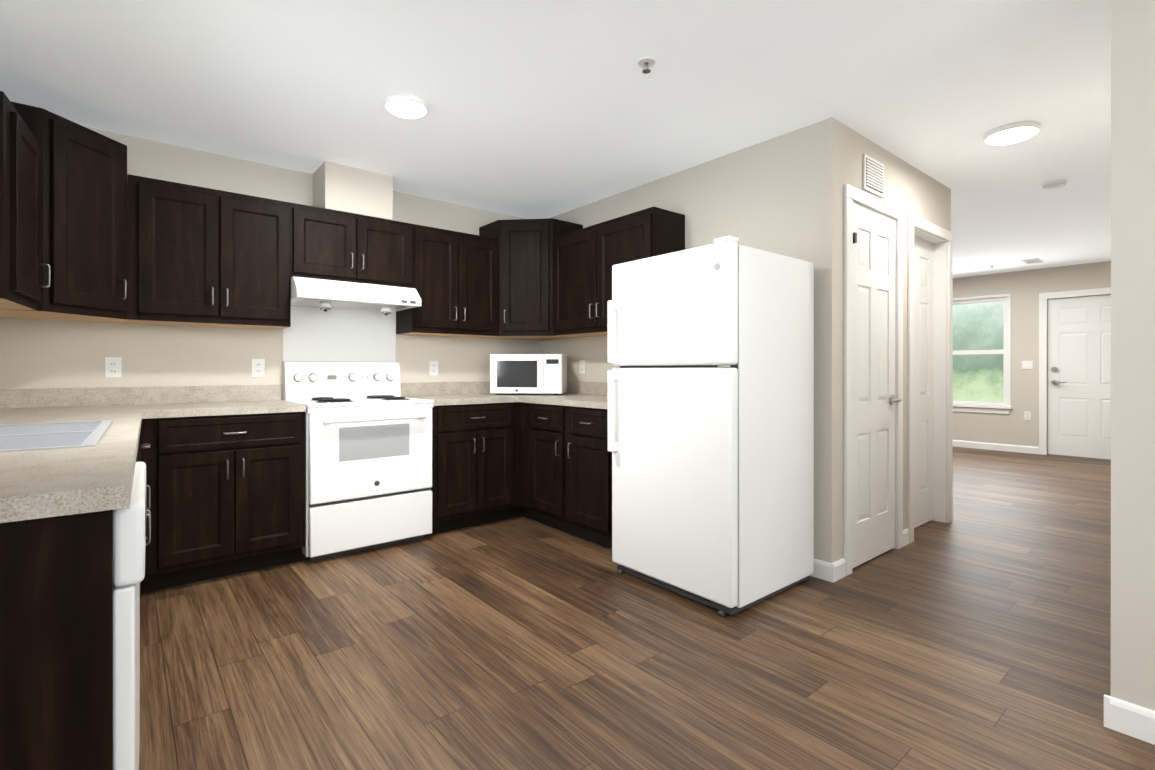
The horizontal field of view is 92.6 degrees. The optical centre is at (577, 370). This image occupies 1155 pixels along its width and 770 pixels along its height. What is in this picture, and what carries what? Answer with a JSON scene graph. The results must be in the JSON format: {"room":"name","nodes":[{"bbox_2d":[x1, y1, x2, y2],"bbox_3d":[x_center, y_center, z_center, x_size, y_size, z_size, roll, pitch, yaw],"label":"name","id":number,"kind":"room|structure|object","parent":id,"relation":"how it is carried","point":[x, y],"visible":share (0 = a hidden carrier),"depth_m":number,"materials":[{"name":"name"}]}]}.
{"room":"kitchen","nodes":[
{"label":"kitchen","id":0,"kind":"room"},
{"bbox_2d":[0,126,538,399],"bbox_3d":[-1.735,-0.110,3.872,3.749,2.440,0.120,0,0,-39],"label":"wall","id":1,"kind":"structure","parent":0,"point":[50,354],"depth_m":3.35,"materials":[{"name":"beige paint"}]},
{"bbox_2d":[0,101,126,322],"bbox_3d":[-2.610,-0.719,2.686,0.646,0.910,0.595,0,0,-39],"label":"upper cabinet","id":2,"kind":"object","parent":1,"relation":"attached to","point":[83,212],"visible":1,"depth_m":2.63,"materials":[{"name":"brown wood"}]},
{"bbox_2d":[105,357,121,377],"bbox_3d":[-2.593,-0.015,3.082,0.072,0.115,0.009,0,0,-39],"label":"outlet","id":3,"kind":"object","parent":1,"relation":"attached to","point":[113,367],"depth_m":3.08,"materials":[{"name":"white plastic"}]},
{"bbox_2d":[0,385,283,408],"bbox_3d":[-2.486,0.145,3.161,1.424,0.099,0.018,0,0,-39],"label":"backsplash","id":4,"kind":"structure","parent":1,"relation":"attached to","point":[9,398],"depth_m":3.13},
{"bbox_2d":[127,174,290,329],"bbox_3d":[-2.136,-0.646,3.230,0.774,0.762,0.356,0,0,-39],"label":"upper cabinet","id":5,"kind":"object","parent":1,"relation":"attached to","point":[202,256],"visible":1,"depth_m":3.09,"materials":[{"name":"brown wood"}]},
{"bbox_2d":[252,359,264,376],"bbox_3d":[-2.045,-0.015,3.533,0.072,0.115,0.009,0,0,-39],"label":"outlet","id":6,"kind":"object","parent":1,"relation":"attached to","point":[258,365],"depth_m":3.53,"materials":[{"name":"white plastic"}]},
{"bbox_2d":[283,305,395,361],"bbox_3d":[-1.645,-0.248,3.864,0.753,0.374,0.005,0,0,-39],"label":"backsplash","id":7,"kind":"structure","parent":1,"relation":"attached to","point":[313,333],"depth_m":3.85,"materials":[{"name":"white"}]},
{"bbox_2d":[291,203,411,287],"bbox_3d":[-1.537,-0.799,3.722,0.774,0.457,0.356,0,0,-39],"label":"upper cabinet","id":8,"kind":"object","parent":1,"relation":"attached to","point":[329,244],"visible":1,"depth_m":3.58,"materials":[{"name":"brown wood"}]},
{"bbox_2d":[313,161,392,219],"bbox_3d":[-1.532,-1.180,3.763,0.435,0.301,0.305,0,0,-39],"label":"cover","id":9,"kind":"object","parent":8,"relation":"on","point":[342,188],"depth_m":3.63,"materials":[{"name":"beige paint"}]},
{"bbox_2d":[291,276,420,314],"bbox_3d":[-1.505,-0.471,3.683,0.772,0.193,0.459,0,0,-39],"label":"range hood","id":10,"kind":"object","parent":8,"relation":"attached to","point":[325,295],"visible":1,"depth_m":3.53,"materials":[{"name":"white metal"}]},
{"bbox_2d":[429,361,437,374],"bbox_3d":[-1.118,-0.016,4.295,0.072,0.115,0.009,0,0,-39],"label":"outlet","id":11,"kind":"object","parent":1,"relation":"attached to","point":[433,365],"depth_m":4.29,"materials":[{"name":"white plastic"}]},
{"bbox_2d":[400,381,489,396],"bbox_3d":[-0.840,0.144,4.515,1.304,0.099,0.019,0,0,-39],"label":"backsplash","id":12,"kind":"structure","parent":1,"relation":"attached to","point":[417,389],"depth_m":4.32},
{"bbox_2d":[396,224,497,337],"bbox_3d":[-0.968,-0.647,4.190,0.698,0.762,0.356,0,0,-39],"label":"upper cabinet","id":13,"kind":"object","parent":1,"relation":"attached to","point":[455,279],"visible":1,"depth_m":4.06,"materials":[{"name":"brown wood"}]},
{"bbox_2d":[479,218,582,339],"bbox_3d":[-0.384,-0.721,4.508,0.607,0.910,0.607,0,0,-39],"label":"upper cabinet","id":14,"kind":"object","parent":1,"relation":"attached to","point":[525,279],"visible":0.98,"depth_m":4.29,"materials":[{"name":"brown wood"}]},
{"bbox_2d":[0,0,1110,277],"bbox_3d":[2.476,-1.360,3.804,10.530,0.060,9.600,0,0,-39],"label":"ceiling","id":15,"kind":"structure","parent":0,"point":[542,108],"depth_m":2.60,"materials":[{"name":"white paint"}]},
{"bbox_2d":[384,93,427,118],"bbox_3d":[-0.852,-1.308,2.746,0.210,0.042,0.210,0,0,-39],"label":"kitchen ceiling light","id":16,"kind":"object","parent":15,"relation":"attached to","point":[407,105],"visible":1,"depth_m":2.70,"materials":[{"name":"white"}]},
{"bbox_2d":[638,57,654,73],"bbox_3d":[0.297,-1.307,2.376,0.076,0.042,0.076,0,0,-39],"label":"sprinkler","id":17,"kind":"object","parent":15,"relation":"attached to","point":[646,63],"visible":1,"depth_m":2.37,"materials":[{"name":"white metal"}]},
{"bbox_2d":[984,121,1040,144],"bbox_3d":[2.410,-1.308,3.064,0.250,0.042,0.250,0,0,-39],"label":"light","id":18,"kind":"object","parent":15,"relation":"attached to","point":[1011,133],"visible":1,"depth_m":3.01,"materials":[{"name":"white"}]},
{"bbox_2d":[1021,258,1043,263],"bbox_3d":[5.541,-1.326,6.713,0.300,0.013,0.160,0,0,-39],"label":"ceiling vent","id":19,"kind":"object","parent":15,"relation":"in","point":[1031,261],"visible":1,"depth_m":6.70,"materials":[{"name":"white metal"}]},
{"bbox_2d":[1042,179,1066,189],"bbox_3d":[3.380,-1.310,3.911,0.136,0.040,0.136,0,0,-39],"label":"smoke detector","id":20,"kind":"object","parent":15,"relation":"attached to","point":[1054,184],"visible":1,"depth_m":3.88,"materials":[{"name":"white plastic"}]},
{"bbox_2d":[520,393,607,404],"bbox_3d":[0.175,0.215,3.811,0.631,0.039,1.133,0,0,-39],"label":"countertop","id":21,"kind":"structure","parent":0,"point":[564,398],"depth_m":3.79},
{"bbox_2d":[139,446,1154,769],"bbox_3d":[2.476,1.140,3.807,10.530,0.060,9.600,0,0,-39],"label":"floor","id":22,"kind":"structure","parent":0,"point":[975,634],"depth_m":2.13,"materials":[{"name":"wood"}]},
{"bbox_2d":[0,425,159,769],"bbox_3d":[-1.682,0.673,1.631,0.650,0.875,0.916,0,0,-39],"label":"base cabinet","id":23,"kind":"object","parent":22,"relation":"on","point":[56,577],"depth_m":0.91,"materials":[{"name":"brown wood"}]},
{"bbox_2d":[0,409,147,524],"bbox_3d":[-1.689,0.217,1.622,0.684,0.039,2.204,0,0,-39],"label":"countertop","id":24,"kind":"structure","parent":23,"relation":"on","point":[46,484],"depth_m":1.06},
{"bbox_2d":[0,420,112,451],"bbox_3d":[-1.707,0.278,1.619,0.514,0.170,0.893,0,0,-39],"label":"stainless steel sink","id":25,"kind":"object","parent":24,"relation":"in","point":[28,437],"visible":0.25,"depth_m":1.70,"materials":[{"name":"grey"}]},
{"bbox_2d":[113,461,146,769],"bbox_3d":[-1.213,0.676,1.043,0.640,0.872,0.613,0,0,-39],"label":"dishwasher","id":26,"kind":"object","parent":22,"relation":"on","point":[129,534],"visible":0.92,"depth_m":0.98,"materials":[{"name":"white metal"}]},
{"bbox_2d":[148,409,305,588],"bbox_3d":[-2.030,0.672,3.142,0.744,0.875,0.627,0,0,-39],"label":"base cabinet","id":27,"kind":"object","parent":22,"relation":"on","point":[225,473],"depth_m":2.91,"materials":[{"name":"brown wood"}]},
{"bbox_2d":[0,401,305,416],"bbox_3d":[-2.292,0.215,2.925,1.424,0.040,0.630,0,0,-39],"label":"countertop","id":28,"kind":"structure","parent":27,"relation":"on","point":[169,406],"depth_m":2.90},
{"bbox_2d":[283,362,433,560],"bbox_3d":[-1.421,0.527,3.592,0.760,1.165,0.707,0,0,-39],"label":"electric range","id":29,"kind":"object","parent":22,"relation":"on","point":[368,456],"visible":1,"depth_m":3.38,"materials":[{"name":"white metal"}]},
{"bbox_2d":[426,401,519,534],"bbox_3d":[-0.881,0.671,4.087,0.696,0.875,0.628,0,0,-39],"label":"base cabinet","id":30,"kind":"object","parent":22,"relation":"on","point":[476,444],"depth_m":3.83,"materials":[{"name":"brown wood"}]},
{"bbox_2d":[408,393,555,404],"bbox_3d":[-0.645,0.214,4.279,1.304,0.040,0.631,0,0,-39],"label":"countertop","id":31,"kind":"structure","parent":30,"relation":"on","point":[439,398],"depth_m":4.06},
{"bbox_2d":[490,354,566,394],"bbox_3d":[-0.381,0.035,4.417,0.560,0.315,0.362,0,0,6],"label":"microwave","id":32,"kind":"object","parent":31,"relation":"on","point":[529,373],"visible":0.98,"depth_m":4.24,"materials":[{"name":"white plastic"}]},
{"bbox_2d":[528,401,563,530],"bbox_3d":[0.032,0.671,3.988,0.628,0.875,0.415,0,0,-39],"label":"base cabinet","id":33,"kind":"object","parent":22,"relation":"on","point":[545,459],"depth_m":3.81,"materials":[{"name":"brown wood"}]},
{"bbox_2d":[564,405,611,548],"bbox_3d":[0.349,0.672,3.601,0.628,0.875,0.586,0,0,-39],"label":"base cabinet","id":34,"kind":"object","parent":22,"relation":"on","point":[587,457],"depth_m":3.47,"materials":[{"name":"brown wood"}]},
{"bbox_2d":[608,236,813,616],"bbox_3d":[0.700,0.255,2.959,0.788,1.710,0.780,0,0,-39],"label":"refrigerator","id":35,"kind":"object","parent":22,"relation":"on","point":[711,406],"visible":1,"depth_m":2.67,"materials":[{"name":"white metal"}]},
{"bbox_2d":[539,125,809,381],"bbox_3d":[0.506,-0.111,4.004,0.120,2.440,2.523,0,0,-39],"label":"wall","id":36,"kind":"structure","parent":0,"point":[756,196],"depth_m":3.39,"materials":[{"name":"beige paint"}]},
{"bbox_2d":[579,360,584,373],"bbox_3d":[0.039,-0.026,4.468,0.009,0.115,0.072,0,0,-39],"label":"outlet","id":37,"kind":"object","parent":36,"relation":"attached to","point":[581,362],"depth_m":4.47,"materials":[{"name":"white plastic"}]},
{"bbox_2d":[565,381,607,396],"bbox_3d":[0.217,0.144,4.242,0.019,0.099,1.745,0,0,-39],"label":"backsplash","id":38,"kind":"structure","parent":36,"relation":"attached to","point":[572,387],"depth_m":4.39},
{"bbox_2d":[553,207,684,336],"bbox_3d":[0.240,-0.646,3.946,0.356,0.762,1.052,0,0,-39],"label":"upper cabinet","id":39,"kind":"object","parent":36,"relation":"attached to","point":[585,259],"visible":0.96,"depth_m":3.84,"materials":[{"name":"brown wood"}]},
{"bbox_2d":[809,559,836,582],"bbox_3d":[1.010,1.063,3.286,0.014,0.095,1.041,0,0,-39],"label":"baseboard","id":40,"kind":"structure","parent":36,"relation":"attached to","point":[823,570],"depth_m":2.91,"materials":[{"name":"white wood"}]},
{"bbox_2d":[810,117,950,562],"bbox_3d":[2.002,-0.110,3.523,1.821,2.440,0.120,0,0,-39],"label":"wall","id":41,"kind":"structure","parent":0,"point":[838,149],"depth_m":2.96,"materials":[{"name":"beige paint"}]},
{"bbox_2d":[863,154,883,197],"bbox_3d":[1.724,-1.125,3.204,0.265,0.200,0.017,0,0,-39],"label":"air vent","id":42,"kind":"object","parent":41,"relation":"in","point":[873,176],"visible":0.98,"depth_m":3.18,"materials":[{"name":"white"}]},
{"bbox_2d":[844,184,907,575],"bbox_3d":[1.701,0.053,3.264,0.763,2.115,0.138,0,0,-39],"label":"door frame","id":43,"kind":"structure","parent":41,"relation":"attached to","point":[851,194],"depth_m":3.06,"materials":[{"name":"white wood"}]},
{"bbox_2d":[853,202,901,567],"bbox_3d":[1.740,0.084,3.213,0.622,2.029,0.099,0,0,-39],"label":"closet door","id":44,"kind":"structure","parent":41,"relation":"in","point":[875,399],"depth_m":3.22,"materials":[{"name":"white paint"}]},
{"bbox_2d":[914,236,933,527],"bbox_3d":[2.360,0.083,3.868,0.652,2.029,0.035,0,0,-39],"label":"closet door","id":45,"kind":"structure","parent":41,"relation":"in","point":[923,381],"depth_m":3.94,"materials":[{"name":"white paint"}]},
{"bbox_2d":[908,213,952,542],"bbox_3d":[2.390,0.052,3.831,0.800,2.115,0.138,0,0,-39],"label":"door frame","id":46,"kind":"structure","parent":41,"relation":"attached to","point":[943,381],"depth_m":4.00,"materials":[{"name":"white wood"}]},
{"bbox_2d":[953,261,1110,454],"bbox_3d":[5.314,-0.114,8.265,0.120,2.440,5.715,0,0,-39],"label":"wall","id":47,"kind":"structure","parent":0,"point":[1024,288],"depth_m":7.39,"materials":[{"name":"beige paint"}]},
{"bbox_2d":[953,293,1011,413],"bbox_3d":[5.638,-0.221,7.816,0.150,1.635,0.850,0,0,-39],"label":"living room window","id":48,"kind":"structure","parent":47,"relation":"in","point":[1004,407],"depth_m":7.59,"materials":[{"name":"white wood"}]},
{"bbox_2d":[953,440,1038,453],"bbox_3d":[4.755,1.058,8.841,0.014,0.095,4.119,0,0,-39],"label":"baseboard","id":49,"kind":"structure","parent":47,"relation":"attached to","point":[956,443],"depth_m":7.60,"materials":[{"name":"white wood"}]},
{"bbox_2d":[1022,361,1032,368],"bbox_3d":[5.989,-0.068,7.341,0.009,0.115,0.115,0,0,-39],"label":"light switch","id":50,"kind":"object","parent":47,"relation":"attached to","point":[1027,365],"depth_m":7.34,"materials":[{"name":"white plastic"}]},
{"bbox_2d":[1024,411,1030,419],"bbox_3d":[5.989,0.606,7.342,0.009,0.115,0.072,0,0,-39],"label":"electrical outlet plate","id":51,"kind":"object","parent":47,"relation":"attached to","point":[1027,414],"depth_m":7.34,"materials":[{"name":"white plastic"}]},
{"bbox_2d":[1039,287,1110,454],"bbox_3d":[6.402,0.049,6.833,0.020,2.115,1.070,0,0,-39],"label":"door frame","id":52,"kind":"structure","parent":47,"relation":"attached to","point":[1043,297],"depth_m":7.19,"materials":[{"name":"white wood"}]},
{"bbox_2d":[1048,295,1110,459],"bbox_3d":[6.420,0.086,6.848,0.113,2.019,0.902,0,0,-39],"label":"entry door","id":53,"kind":"structure","parent":47,"relation":"in","point":[1079,376],"depth_m":6.97,"materials":[{"name":"white paint"}]},
{"bbox_2d":[1111,0,1154,710],"bbox_3d":[4.372,-0.110,3.869,6.920,2.440,0.120,0,0,-39],"label":"wall","id":54,"kind":"structure","parent":0,"point":[1132,351],"depth_m":1.67,"materials":[{"name":"beige paint"}]},
{"bbox_2d":[1104,694,1154,744],"bbox_3d":[2.733,1.065,0.404,0.014,0.095,3.419,0,0,-39],"label":"baseboard","id":55,"kind":"structure","parent":54,"relation":"attached to","point":[1130,719],"depth_m":1.68,"materials":[{"name":"white wood"}]},
{"bbox_3d":[-0.823,-0.107,-0.094,0.120,2.440,7.166,0,0,-39],"label":"wall","id":56,"kind":"structure","parent":0,"visible":0},
{"bbox_2d":[0,91,50,310],"bbox_3d":[-2.345,-0.645,2.177,0.324,0.762,0.500,0,0,-34],"label":"upper cabinet","id":57,"kind":"object","parent":56,"relation":"attached to","point":[20,219],"visible":0.98,"depth_m":2.15,"materials":[{"name":"brown wood"}]},
{"label":"outside","id":58,"kind":"structure","parent":0,"visible":0},
{"bbox_2d":[953,301,1003,401],"bbox_3d":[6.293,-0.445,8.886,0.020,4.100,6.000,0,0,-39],"label":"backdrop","id":59,"kind":"structure","parent":58,"point":[978,326],"depth_m":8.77,"materials":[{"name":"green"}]}
]}

